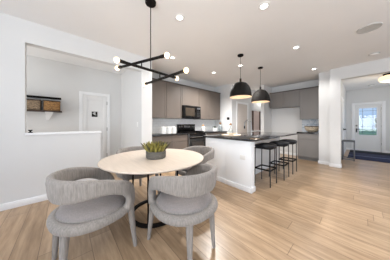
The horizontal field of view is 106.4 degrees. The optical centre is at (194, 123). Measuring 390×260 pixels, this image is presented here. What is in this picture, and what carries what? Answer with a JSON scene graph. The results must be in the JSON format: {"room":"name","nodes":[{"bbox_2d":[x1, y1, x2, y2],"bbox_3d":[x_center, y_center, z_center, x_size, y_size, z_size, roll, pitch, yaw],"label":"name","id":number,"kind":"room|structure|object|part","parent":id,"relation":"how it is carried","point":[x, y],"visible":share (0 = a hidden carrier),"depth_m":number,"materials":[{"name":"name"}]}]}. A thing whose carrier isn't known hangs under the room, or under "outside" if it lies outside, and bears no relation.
{"room":"dining area and kitchen","nodes":[
{"label":"dining area and kitchen","id":0,"kind":"room"},
{"bbox_2d":[27,55,120,155],"bbox_3d":[-3.692,-0.170,3.370,4.136,2.740,0.120,0,0,-41],"label":"wall","id":1,"kind":"structure","parent":0,"point":[45,77],"depth_m":3.67,"materials":[{"name":"white paint"}]},
{"bbox_2d":[27,95,61,119],"bbox_3d":[-3.646,-0.361,3.163,1.130,0.522,0.250,0,0,-41],"label":"shelf","id":2,"kind":"object","parent":1,"relation":"attached to","point":[48,113],"visible":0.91,"depth_m":3.35,"materials":[{"name":"wood"}]},
{"bbox_2d":[27,99,41,109],"bbox_3d":[-3.615,-0.422,3.181,0.371,0.228,0.224,0,0,-41],"label":"wicker basket","id":3,"kind":"object","parent":2,"relation":"on","point":[32,104],"visible":0.41,"depth_m":3.17,"materials":[{"name":"brown wicker"}]},
{"bbox_2d":[43,100,60,110],"bbox_3d":[-3.344,-0.422,3.421,0.288,0.228,0.223,0,0,-41],"label":"wicker basket","id":4,"kind":"object","parent":2,"relation":"on","point":[47,104],"visible":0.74,"depth_m":3.34,"materials":[{"name":"brown wicker"}]},
{"bbox_2d":[79,91,109,159],"bbox_3d":[-2.757,0.165,4.051,0.720,2.070,0.098,0,0,-41],"label":"door","id":5,"kind":"structure","parent":1,"relation":"attached to","point":[99,103],"depth_m":4.11,"materials":[{"name":"white paint"}]},
{"bbox_2d":[0,12,151,203],"bbox_3d":[-3.112,-0.170,2.715,4.136,2.740,1.630,0,0,-41],"label":"wall","id":6,"kind":"structure","parent":0,"point":[26,162],"depth_m":2.26,"materials":[{"name":"white paint"}]},
{"bbox_2d":[0,194,47,210],"bbox_3d":[-2.603,1.153,2.147,4.146,0.095,0.134,0,0,-41],"label":"baseboard","id":7,"kind":"structure","parent":6,"relation":"attached to","point":[23,202],"depth_m":2.13,"materials":[{"name":"white paint"}]},
{"bbox_2d":[25,131,101,135],"bbox_3d":[-2.191,0.152,2.521,0.962,0.036,0.160,0,0,-41],"label":"trim","id":8,"kind":"structure","parent":6,"relation":"attached to","point":[72,132],"depth_m":2.40,"materials":[{"name":"white paint"}]},
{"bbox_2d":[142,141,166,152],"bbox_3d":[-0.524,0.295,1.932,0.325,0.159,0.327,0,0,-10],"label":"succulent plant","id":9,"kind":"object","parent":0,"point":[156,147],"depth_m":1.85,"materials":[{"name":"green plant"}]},
{"bbox_2d":[152,72,214,132],"bbox_3d":[-0.382,-0.170,5.145,3.174,2.740,0.128,0,0,-41],"label":"wall","id":10,"kind":"structure","parent":0,"point":[157,123],"depth_m":5.02,"materials":[{"name":"white tile"}]},
{"bbox_2d":[152,79,165,117],"bbox_3d":[-1.144,-0.695,4.175,0.558,1.050,0.330,0,0,-41],"label":"upper cabinet","id":11,"kind":"object","parent":10,"relation":"attached to","point":[159,87],"visible":0.52,"depth_m":4.09,"materials":[{"name":"wood"}]},
{"bbox_2d":[152,78,220,93],"bbox_3d":[-0.219,-1.232,4.986,3.040,0.025,0.342,0,0,-41],"label":"crown molding","id":12,"kind":"structure","parent":11,"relation":"on","point":[152,78],"depth_m":4.70,"materials":[{"name":"grey wood"}]},
{"bbox_2d":[163,82,181,118],"bbox_3d":[-0.724,-0.695,4.546,0.558,1.050,0.330,0,0,-41],"label":"upper cabinet","id":13,"kind":"object","parent":10,"relation":"attached to","point":[173,91],"visible":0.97,"depth_m":4.42,"materials":[{"name":"wood"}]},
{"bbox_2d":[182,86,199,106],"bbox_3d":[-0.230,-0.910,4.984,0.758,0.620,0.330,0,0,-41],"label":"upper cabinet","id":14,"kind":"object","parent":10,"relation":"attached to","point":[190,96],"visible":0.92,"depth_m":4.85,"materials":[{"name":"wood"}]},
{"bbox_2d":[182,105,200,118],"bbox_3d":[-0.191,-0.389,4.939,0.748,0.418,0.428,0,0,-41],"label":"microwave","id":15,"kind":"object","parent":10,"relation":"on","point":[188,112],"visible":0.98,"depth_m":4.78,"materials":[{"name":"black metal"}]},
{"bbox_3d":[-0.160,-0.389,4.755,0.538,0.407,0.025,0,0,-41],"label":"door","id":16,"kind":"part","parent":15,"relation":"part of","materials":[{"name":"black glass"}]},
{"bbox_3d":[0.118,-0.389,5.002,0.195,0.407,0.024,0,0,-41],"label":"control panel","id":17,"kind":"part","parent":15,"relation":"part of","materials":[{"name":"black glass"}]},
{"bbox_2d":[199,89,209,119],"bbox_3d":[0.249,-0.695,5.408,0.518,1.050,0.330,0,0,-41],"label":"upper cabinet","id":18,"kind":"object","parent":10,"relation":"attached to","point":[204,95],"visible":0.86,"depth_m":5.32,"materials":[{"name":"wood"}]},
{"bbox_2d":[208,92,219,119],"bbox_3d":[0.672,-0.695,5.782,0.608,1.050,0.330,0,0,-41],"label":"upper cabinet","id":19,"kind":"object","parent":10,"relation":"attached to","point":[214,97],"visible":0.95,"depth_m":5.65,"materials":[{"name":"wood"}]},
{"bbox_2d":[0,0,389,90],"bbox_3d":[2.108,-1.600,3.201,13.000,0.120,8.400,0,0,-41],"label":"ceiling","id":20,"kind":"structure","parent":0,"point":[211,35],"depth_m":2.48,"materials":[{"name":"paint"}]},
{"bbox_2d":[114,0,188,85],"bbox_3d":[-0.576,-1.055,1.895,0.976,0.970,0.708,0,0,-4],"label":"chandelier","id":21,"kind":"object","parent":20,"relation":"hanging from","point":[150,3],"visible":1,"depth_m":1.80,"materials":[{"name":"black metal"}]},
{"bbox_3d":[-0.832,-0.680,1.551,0.060,0.060,0.060,0,0,-41],"label":"bulb","id":22,"kind":"part","parent":21,"relation":"part of","materials":[{"name":"white glass"}]},
{"bbox_3d":[-0.559,-1.100,1.839,0.011,0.840,0.010,0,0,-41],"label":"stem","id":23,"kind":"part","parent":21,"relation":"part of","materials":[{"name":"black metal"}]},
{"bbox_2d":[175,14,184,20],"bbox_3d":[-0.222,-1.536,2.109,0.144,0.008,0.144,0,0,-41],"label":"recessed light","id":24,"kind":"object","parent":20,"relation":"in","point":[179,17],"visible":1,"depth_m":2.11,"materials":[{"name":"white plastic"}]},
{"bbox_2d":[230,54,251,98],"bbox_3d":[1.015,-1.070,3.259,0.472,0.940,0.472,0,0,-41],"label":"pendant lamp","id":25,"kind":"object","parent":20,"relation":"hanging from","point":[239,90],"visible":1,"depth_m":3.12,"materials":[{"name":"black metal"}]},
{"bbox_3d":[1.015,-0.768,3.259,0.472,0.336,0.472,0,0,-41],"label":"lamp shade","id":26,"kind":"part","parent":25,"relation":"part of","materials":[{"name":"black metal"}]},
{"bbox_2d":[251,67,269,102],"bbox_3d":[1.784,-1.070,3.982,0.472,0.940,0.472,0,0,-41],"label":"pendant lamp","id":27,"kind":"object","parent":20,"relation":"hanging from","point":[259,96],"visible":1,"depth_m":3.84,"materials":[{"name":"black metal"}]},
{"bbox_3d":[1.784,-0.768,3.982,0.472,0.336,0.472,0,0,-41],"label":"lamp shade","id":28,"kind":"part","parent":27,"relation":"part of","materials":[{"name":"black metal"}]},
{"bbox_2d":[258,1,269,9],"bbox_3d":[0.901,-1.536,1.905,0.144,0.008,0.144,0,0,-41],"label":"recessed light","id":29,"kind":"object","parent":20,"relation":"in","point":[264,5],"visible":1,"depth_m":1.89,"materials":[{"name":"white"}]},
{"bbox_2d":[356,22,382,33],"bbox_3d":[2.791,-1.533,2.343,0.270,0.014,0.270,0,0,-41],"label":"ceiling speaker","id":30,"kind":"object","parent":20,"relation":"attached to","point":[371,27],"visible":1,"depth_m":2.33},
{"bbox_2d":[358,24,380,32],"bbox_3d":[2.791,-1.536,2.343,0.236,0.009,0.236,0,0,-41],"label":"grille","id":31,"kind":"object","parent":30,"relation":"attached to","point":[371,27],"depth_m":2.34,"materials":[{"name":"white metal"}]},
{"bbox_2d":[368,52,380,55],"bbox_3d":[3.917,-1.520,3.190,0.170,0.040,0.170,0,0,-41],"label":"smoke detector","id":32,"kind":"object","parent":20,"relation":"attached to","point":[374,53],"visible":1,"depth_m":3.16,"materials":[{"name":"white plastic"}]},
{"bbox_2d":[378,73,389,82],"bbox_3d":[5.940,-1.409,4.454,0.450,0.262,0.450,0,0,-41],"label":"flush ceiling light","id":33,"kind":"object","parent":20,"relation":"attached to","point":[385,78],"visible":0.98,"depth_m":4.43,"materials":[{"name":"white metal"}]},
{"bbox_2d":[0,150,389,259],"bbox_3d":[2.108,1.260,3.201,13.000,0.120,8.400,0,0,-41],"label":"floor","id":34,"kind":"structure","parent":0,"point":[319,211],"depth_m":1.73,"materials":[{"name":"brown wood"}]},
{"bbox_2d":[45,167,136,259],"bbox_3d":[-0.964,0.813,1.401,0.688,0.774,0.683,0,0,39],"label":"dining chair","id":35,"kind":"object","parent":34,"relation":"on","point":[88,206],"visible":1,"depth_m":1.19,"materials":[{"name":"grey fabric"}]},
{"bbox_3d":[-1.223,1.000,1.300,0.071,0.400,0.074,0,0,38],"label":"leg","id":36,"kind":"part","parent":35,"relation":"part of","materials":[{"name":"grey fabric"}]},
{"bbox_3d":[-1.006,1.000,1.127,0.071,0.400,0.074,0,0,38],"label":"leg","id":37,"kind":"part","parent":35,"relation":"part of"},
{"bbox_2d":[56,195,125,223],"bbox_3d":[-0.963,0.743,1.405,0.562,0.085,0.545,0,0,38],"label":"seat cushion","id":38,"kind":"object","parent":35,"relation":"on","point":[91,211],"depth_m":1.23,"materials":[{"name":"grey fabric"}]},
{"bbox_3d":[-0.619,1.000,1.438,0.092,0.400,0.068,0,0,-6],"label":"leg","id":39,"kind":"part","parent":35,"relation":"part of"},
{"bbox_2d":[116,146,159,193],"bbox_3d":[-0.997,0.813,2.528,0.688,0.774,0.683,0,0,-41],"label":"dining chair","id":40,"kind":"object","parent":34,"relation":"on","point":[127,177],"visible":0.21,"depth_m":2.42,"materials":[{"name":"grey fabric"}]},
{"bbox_3d":[-0.996,0.636,2.529,0.669,0.420,0.664,0,0,-41],"label":"upholstered frame","id":41,"kind":"part","parent":40,"relation":"part of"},
{"bbox_2d":[97,149,203,228],"bbox_3d":[-0.544,0.824,2.000,1.320,0.752,1.320,0,0,-41],"label":"dining table","id":42,"kind":"object","parent":34,"relation":"on","point":[136,162],"visible":0.73,"depth_m":1.70,"materials":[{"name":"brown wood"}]},
{"bbox_3d":[-0.544,0.835,1.695,0.022,0.690,0.021,0,0,-41],"label":"rod","id":43,"kind":"part","parent":42,"relation":"part of","materials":[{"name":"black metal"}]},
{"bbox_2d":[141,140,170,159],"bbox_3d":[-0.521,0.332,1.935,0.351,0.232,0.388,0,0,-41],"label":"potted succulent","id":44,"kind":"object","parent":42,"relation":"on","point":[156,150],"visible":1,"depth_m":1.84,"materials":[{"name":"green plant"}]},
{"bbox_2d":[146,150,165,159],"bbox_3d":[-0.519,0.400,1.944,0.260,0.096,0.260,0,0,-41],"label":"stone bowl","id":45,"kind":"object","parent":44,"relation":"on","point":[153,154],"depth_m":1.83,"materials":[{"name":"grey stone"}]},
{"bbox_2d":[152,135,171,148],"bbox_3d":[-1.074,0.755,4.036,0.638,0.890,0.608,0,0,-41],"label":"base cabinet","id":46,"kind":"object","parent":34,"relation":"on","point":[166,139],"visible":0.16,"depth_m":3.87,"materials":[{"name":"brown wood"}]},
{"bbox_3d":[-0.879,0.410,3.816,0.630,0.170,0.020,0,0,-41],"label":"drawer","id":47,"kind":"part","parent":46,"relation":"part of","materials":[{"name":"brown wood"}]},
{"bbox_2d":[152,132,187,136],"bbox_3d":[-0.864,0.290,4.212,1.208,0.040,0.645,0,0,-41],"label":"countertop","id":48,"kind":"structure","parent":46,"relation":"on","point":[176,133],"depth_m":4.03,"materials":[{"name":"black stone"}]},
{"bbox_2d":[161,126,165,133],"bbox_3d":[-0.861,0.166,3.991,0.160,0.208,0.160,0,0,-41],"label":"canister","id":49,"kind":"object","parent":48,"relation":"on","point":[163,129],"visible":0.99,"depth_m":3.93,"materials":[{"name":"white ceramic"}]},
{"bbox_2d":[166,126,171,133],"bbox_3d":[-0.737,0.166,4.101,0.160,0.208,0.160,0,0,-41],"label":"canister","id":50,"kind":"object","parent":48,"relation":"on","point":[168,129],"visible":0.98,"depth_m":4.03,"materials":[{"name":"white ceramic"}]},
{"bbox_2d":[171,126,175,133],"bbox_3d":[-0.614,0.166,4.210,0.160,0.208,0.160,0,0,-41],"label":"canister","id":51,"kind":"object","parent":48,"relation":"on","point":[173,129],"visible":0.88,"depth_m":4.14,"materials":[{"name":"white ceramic"}]},
{"bbox_2d":[172,134,187,148],"bbox_3d":[-0.624,0.755,4.433,0.558,0.890,0.608,0,0,-41],"label":"base cabinet","id":52,"kind":"object","parent":34,"relation":"on","point":[178,141],"visible":0.4,"depth_m":4.19,"materials":[{"name":"brown wood"}]},
{"bbox_3d":[-0.429,0.650,4.213,0.550,0.270,0.020,0,0,-41],"label":"drawer","id":53,"kind":"part","parent":52,"relation":"part of","materials":[{"name":"wood"}]},
{"bbox_3d":[-0.429,0.410,4.213,0.550,0.170,0.020,0,0,-41],"label":"drawer","id":54,"kind":"part","parent":52,"relation":"part of","materials":[{"name":"brown wood"}]},
{"bbox_2d":[147,164,217,259],"bbox_3d":[-0.104,0.813,1.511,0.688,0.774,0.683,0,0,-43],"label":"dining chair","id":55,"kind":"object","parent":34,"relation":"on","point":[187,201],"visible":1,"depth_m":1.27,"materials":[{"name":"grey fabric"}]},
{"bbox_3d":[-0.453,1.000,1.522,0.092,0.400,0.068,0,0,2],"label":"leg","id":56,"kind":"part","parent":55,"relation":"part of","materials":[{"name":"grey fabric"}]},
{"bbox_3d":[-0.105,0.636,1.510,0.669,0.420,0.664,0,0,-43],"label":"upholstered frame","id":57,"kind":"part","parent":55,"relation":"part of","materials":[{"name":"grey fabric"}]},
{"bbox_2d":[157,192,210,214],"bbox_3d":[-0.108,0.743,1.513,0.562,0.085,0.545,0,0,-43],"label":"seat cushion","id":58,"kind":"object","parent":55,"relation":"on","point":[167,204],"depth_m":1.32,"materials":[{"name":"grey fabric"}]},
{"bbox_3d":[-0.045,1.000,1.239,0.071,0.400,0.074,0,0,-43],"label":"leg","id":59,"kind":"part","parent":55,"relation":"part of","materials":[{"name":"grey fabric"}]},
{"bbox_3d":[0.160,1.000,1.427,0.071,0.400,0.074,0,0,-42],"label":"leg","id":60,"kind":"part","parent":55,"relation":"part of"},
{"bbox_2d":[177,124,206,146],"bbox_3d":[-0.099,0.605,4.835,0.756,1.190,0.706,0,0,-41],"label":"range","id":61,"kind":"object","parent":34,"relation":"on","point":[195,138],"visible":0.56,"depth_m":4.71,"materials":[{"name":"black metal"}]},
{"bbox_3d":[0.088,0.660,4.624,0.710,0.640,0.030,0,0,-41],"label":"oven door","id":62,"kind":"part","parent":61,"relation":"part of","materials":[{"name":"black glass"}]},
{"bbox_2d":[175,146,214,190],"bbox_3d":[0.012,0.813,2.589,0.683,0.774,0.688,0,0,-41],"label":"dining chair","id":63,"kind":"object","parent":34,"relation":"on","point":[207,152],"visible":0.34,"depth_m":2.58,"materials":[{"name":"grey fabric"}]},
{"bbox_3d":[0.013,0.636,2.588,0.664,0.420,0.669,0,0,-41],"label":"upholstered frame","id":64,"kind":"part","parent":63,"relation":"part of","materials":[{"name":"grey fabric"}]},
{"bbox_2d":[206,137,280,193],"bbox_3d":[1.580,0.751,3.810,2.644,0.897,1.143,0,0,-41],"label":"kitchen island","id":65,"kind":"object","parent":34,"relation":"on","point":[234,160],"visible":0.66,"depth_m":2.84,"materials":[{"name":"white paint"}]},
{"bbox_3d":[0.447,0.751,3.159,0.027,0.897,0.580,0,0,-41],"label":"panel","id":66,"kind":"part","parent":65,"relation":"part of","materials":[{"name":"white paint"}]},
{"bbox_3d":[1.583,1.155,3.807,2.644,0.090,1.135,0,0,-41],"label":"baseboard","id":67,"kind":"part","parent":65,"relation":"part of","materials":[{"name":"white paint"}]},
{"bbox_2d":[203,132,297,141],"bbox_3d":[1.590,0.285,3.813,2.705,0.035,1.195,0,0,-41],"label":"island countertop","id":68,"kind":"structure","parent":65,"relation":"on","point":[256,136],"depth_m":3.14,"materials":[{"name":"black stone"}]},
{"bbox_2d":[221,134,240,135],"bbox_3d":[0.821,0.253,3.343,0.430,0.030,0.430,0,0,-41],"label":"serving tray","id":69,"kind":"object","parent":68,"relation":"on","point":[221,134],"visible":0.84,"depth_m":3.24,"materials":[{"name":"beige wood"}]},
{"bbox_2d":[255,142,276,187],"bbox_3d":[1.435,0.797,2.966,0.400,0.806,0.380,0,0,-41],"label":"counter stool","id":70,"kind":"object","parent":34,"relation":"on","point":[268,146],"visible":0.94,"depth_m":2.90,"materials":[{"name":"black metal"}]},
{"bbox_3d":[1.435,0.434,2.966,0.400,0.081,0.380,0,0,-41],"label":"seat","id":71,"kind":"part","parent":70,"relation":"part of","materials":[{"name":"black leather"}]},
{"bbox_3d":[1.419,0.843,2.754,0.020,0.715,0.024,0,0,26],"label":"leg","id":72,"kind":"part","parent":70,"relation":"part of","materials":[{"name":"black metal"}]},
{"bbox_3d":[1.647,0.843,2.956,0.024,0.715,0.020,0,0,-19],"label":"leg","id":73,"kind":"part","parent":70,"relation":"part of","materials":[{"name":"black metal"}]},
{"bbox_2d":[269,141,288,180],"bbox_3d":[1.910,0.797,3.319,0.400,0.806,0.380,0,0,-41],"label":"counter stool","id":74,"kind":"object","parent":34,"relation":"on","point":[283,144],"visible":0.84,"depth_m":3.26,"materials":[{"name":"black metal"}]},
{"bbox_3d":[1.910,0.434,3.319,0.400,0.081,0.380,0,0,-41],"label":"seat","id":75,"kind":"part","parent":74,"relation":"part of","materials":[{"name":"black leather"}]},
{"bbox_3d":[1.894,0.843,3.107,0.020,0.715,0.024,0,0,26],"label":"leg","id":76,"kind":"part","parent":74,"relation":"part of","materials":[{"name":"black metal"}]},
{"bbox_3d":[2.122,0.843,3.310,0.024,0.715,0.020,0,0,-19],"label":"leg","id":77,"kind":"part","parent":74,"relation":"part of","materials":[{"name":"black metal"}]},
{"bbox_2d":[279,139,296,173],"bbox_3d":[2.344,0.797,3.689,0.400,0.806,0.380,0,0,-41],"label":"counter stool","id":78,"kind":"object","parent":34,"relation":"on","point":[291,141],"visible":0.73,"depth_m":3.63,"materials":[{"name":"black metal"}]},
{"bbox_3d":[2.344,0.434,3.689,0.400,0.081,0.380,0,0,-41],"label":"seat","id":79,"kind":"part","parent":78,"relation":"part of","materials":[{"name":"black leather"}]},
{"bbox_2d":[297,133,318,161],"bbox_3d":[3.912,0.755,4.970,0.606,0.890,0.578,0,0,-41],"label":"base cabinet","id":80,"kind":"object","parent":34,"relation":"on","point":[307,144],"visible":0.75,"depth_m":4.78,"materials":[{"name":"grey wood"}]},
{"bbox_2d":[297,131,318,133],"bbox_3d":[3.905,0.290,4.970,0.645,0.040,0.600,0,0,-41],"label":"countertop","id":81,"kind":"structure","parent":80,"relation":"on","point":[307,132],"depth_m":4.74,"materials":[{"name":"black stone"}]},
{"bbox_2d":[304,126,318,131],"bbox_3d":[3.896,0.170,4.862,0.420,0.200,0.420,0,0,-41],"label":"woven bowl","id":82,"kind":"object","parent":81,"relation":"on","point":[307,128],"visible":0.86,"depth_m":4.73,"materials":[{"name":"beige wicker"}]},
{"bbox_3d":[3.692,0.410,4.776,0.020,0.170,0.570,0,0,-41],"label":"drawer","id":83,"kind":"part","parent":80,"relation":"part of","materials":[{"name":"grey wood"}]},
{"bbox_3d":[3.692,0.800,4.776,0.020,0.570,0.570,0,0,-41],"label":"door","id":84,"kind":"part","parent":80,"relation":"part of","materials":[{"name":"grey wood"}]},
{"bbox_2d":[342,140,354,160],"bbox_3d":[5.183,0.878,4.933,0.470,0.643,0.300,0,0,-41],"label":"console table","id":85,"kind":"object","parent":34,"relation":"on","point":[343,141],"visible":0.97,"depth_m":4.87,"materials":[{"name":"grey metal"}]},
{"bbox_2d":[348,152,389,162],"bbox_3d":[6.525,1.192,5.105,1.700,0.014,1.600,0,0,-41],"label":"entry rug","id":86,"kind":"object","parent":34,"relation":"on","point":[361,156],"visible":0.96,"depth_m":5.18,"materials":[{"name":"blue fabric"}]},
{"bbox_2d":[350,150,389,155],"bbox_3d":[7.345,1.192,5.997,0.650,0.015,1.350,0,0,-41],"label":"doormat","id":87,"kind":"object","parent":34,"relation":"on","point":[358,151],"visible":0.95,"depth_m":6.07,"materials":[{"name":"fabric"}]},
{"bbox_3d":[0.376,0.755,5.318,0.588,0.890,0.608,0,0,-41],"label":"base cabinet","id":88,"kind":"object","parent":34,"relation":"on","visible":0},
{"bbox_2d":[205,131,227,132],"bbox_3d":[0.607,0.290,5.514,1.193,0.040,0.645,0,0,-41],"label":"countertop","id":89,"kind":"structure","parent":88,"relation":"on","point":[205,131],"depth_m":5.26,"materials":[{"name":"black stone"}]},
{"bbox_2d":[215,83,260,133],"bbox_3d":[2.448,-0.170,6.612,3.333,2.740,0.940,0,0,-27],"label":"wall","id":90,"kind":"structure","parent":0,"point":[227,105],"depth_m":5.79,"materials":[{"name":"white paint"}]},
{"bbox_2d":[236,101,247,132],"bbox_3d":[1.970,0.150,6.043,0.920,2.100,0.018,0,0,-41],"label":"trim","id":91,"kind":"structure","parent":90,"relation":"attached to","point":[237,102],"depth_m":5.78,"materials":[{"name":"white paint"}]},
{"bbox_2d":[238,104,246,132],"bbox_3d":[1.968,0.188,6.045,0.750,2.005,0.011,0,0,-41],"label":"door","id":92,"kind":"structure","parent":90,"relation":"in","point":[242,109],"depth_m":6.03,"materials":[{"name":"beige paint"}]},
{"bbox_2d":[251,103,260,131],"bbox_3d":[2.888,-0.320,6.801,0.900,1.360,0.100,0,0,-41],"label":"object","id":93,"kind":"structure","parent":90,"relation":"in","point":[255,107],"depth_m":6.77,"materials":[{"name":"white paint"}]},
{"bbox_3d":[2.865,-0.150,6.821,0.770,0.900,0.040,0,0,-41],"label":"frame","id":94,"kind":"part","parent":93,"relation":"part of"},
{"bbox_2d":[254,111,258,130],"bbox_3d":[2.859,-0.150,6.827,0.570,0.900,0.018,0,0,-41],"label":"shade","id":95,"kind":"object","parent":93,"relation":"attached to","point":[256,113],"depth_m":6.83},
{"bbox_2d":[261,85,271,131],"bbox_3d":[3.328,-0.170,6.349,1.800,2.740,0.120,0,0,-41],"label":"wall","id":96,"kind":"structure","parent":0,"point":[266,112],"depth_m":5.87,"materials":[{"name":"white paint"}]},
{"bbox_2d":[272,79,318,152],"bbox_3d":[3.843,-0.170,5.617,0.120,2.740,1.660,0,0,-41],"label":"wall","id":97,"kind":"structure","parent":0,"point":[284,120],"depth_m":5.70,"materials":[{"name":"white paint"}]},
{"bbox_2d":[270,92,283,108],"bbox_3d":[3.333,-0.925,5.846,0.340,0.590,0.498,0,0,-41],"label":"upper cabinet","id":98,"kind":"object","parent":97,"relation":"attached to","point":[276,99],"visible":0.98,"depth_m":5.74,"materials":[{"name":"wood"}]},
{"bbox_2d":[270,86,318,93],"bbox_3d":[3.685,-1.232,5.440,0.352,0.025,1.595,0,0,-41],"label":"crown molding","id":99,"kind":"structure","parent":98,"relation":"on","point":[315,86],"depth_m":5.23,"materials":[{"name":"grey wood"}]},
{"bbox_2d":[280,151,295,155],"bbox_3d":[3.267,1.153,5.608,0.754,0.095,1.170,0,0,-41],"label":"baseboard","id":100,"kind":"structure","parent":97,"relation":"attached to","point":[281,152],"depth_m":5.74,"materials":[{"name":"white paint"}]},
{"bbox_2d":[284,90,299,107],"bbox_3d":[3.664,-0.925,5.472,0.340,0.590,0.498,0,0,-41],"label":"upper cabinet","id":101,"kind":"object","parent":97,"relation":"attached to","point":[291,98],"visible":0.95,"depth_m":5.36,"materials":[{"name":"grey wood"}]},
{"bbox_2d":[300,87,318,118],"bbox_3d":[4.022,-0.695,5.067,0.340,1.050,0.578,0,0,-41],"label":"upper cabinet","id":102,"kind":"object","parent":97,"relation":"attached to","point":[309,98],"visible":0.83,"depth_m":4.97,"materials":[{"name":"wood"}]},
{"bbox_2d":[302,119,318,131],"bbox_3d":[4.148,0.050,5.175,0.008,0.440,0.585,0,0,-41],"label":"backsplash","id":103,"kind":"structure","parent":97,"relation":"attached to","point":[305,122],"depth_m":5.22,"materials":[{"name":"blue tile"}]},
{"bbox_2d":[319,57,389,164],"bbox_3d":[6.523,-0.170,4.323,4.300,2.740,3.830,0,0,-41],"label":"wall","id":104,"kind":"structure","parent":0,"point":[331,87],"depth_m":4.08,"materials":[{"name":"white paint"}]},
{"bbox_2d":[318,160,341,167],"bbox_3d":[3.863,1.153,4.203,0.184,0.095,0.511,0,0,-41],"label":"baseboard","id":105,"kind":"structure","parent":104,"relation":"attached to","point":[319,162],"depth_m":4.11,"materials":[{"name":"white paint"}]},
{"bbox_2d":[341,96,345,158],"bbox_3d":[5.276,0.130,5.182,1.330,2.140,0.090,0,0,-41],"label":"door","id":106,"kind":"structure","parent":104,"relation":"in","point":[342,99],"depth_m":5.22,"materials":[{"name":"white paint"}]},
{"bbox_3d":[5.253,0.130,5.208,1.330,2.140,0.020,0,0,-41],"label":"casing","id":107,"kind":"part","parent":106,"relation":"part of","materials":[{"name":"white paint"}]},
{"bbox_2d":[346,86,389,150],"bbox_3d":[7.819,-0.170,6.216,0.150,2.740,2.150,0,0,-41],"label":"wall","id":108,"kind":"structure","parent":0,"point":[381,93],"depth_m":6.42,"materials":[{"name":"white paint"}]},
{"bbox_2d":[352,101,385,152],"bbox_3d":[7.580,0.125,6.412,0.119,2.150,0.960,0,0,-41],"label":"door","id":109,"kind":"structure","parent":108,"relation":"in","point":[377,143],"depth_m":6.33,"materials":[{"name":"white paint"}]},
{"bbox_3d":[7.598,-0.110,6.428,0.070,1.230,0.550,0,0,-41],"label":"glass frame","id":110,"kind":"part","parent":109,"relation":"part of","materials":[{"name":"clear glass"}]},
{"label":"outside","id":111,"kind":"structure","parent":0,"visible":0},
{"bbox_2d":[359,129,376,134],"bbox_3d":[26.236,1.425,23.212,49.940,0.150,60.000,0,0,-41],"label":"ground","id":112,"kind":"structure","parent":111,"point":[365,131],"depth_m":26.28,"materials":[{"name":"green plant"}]}
]}

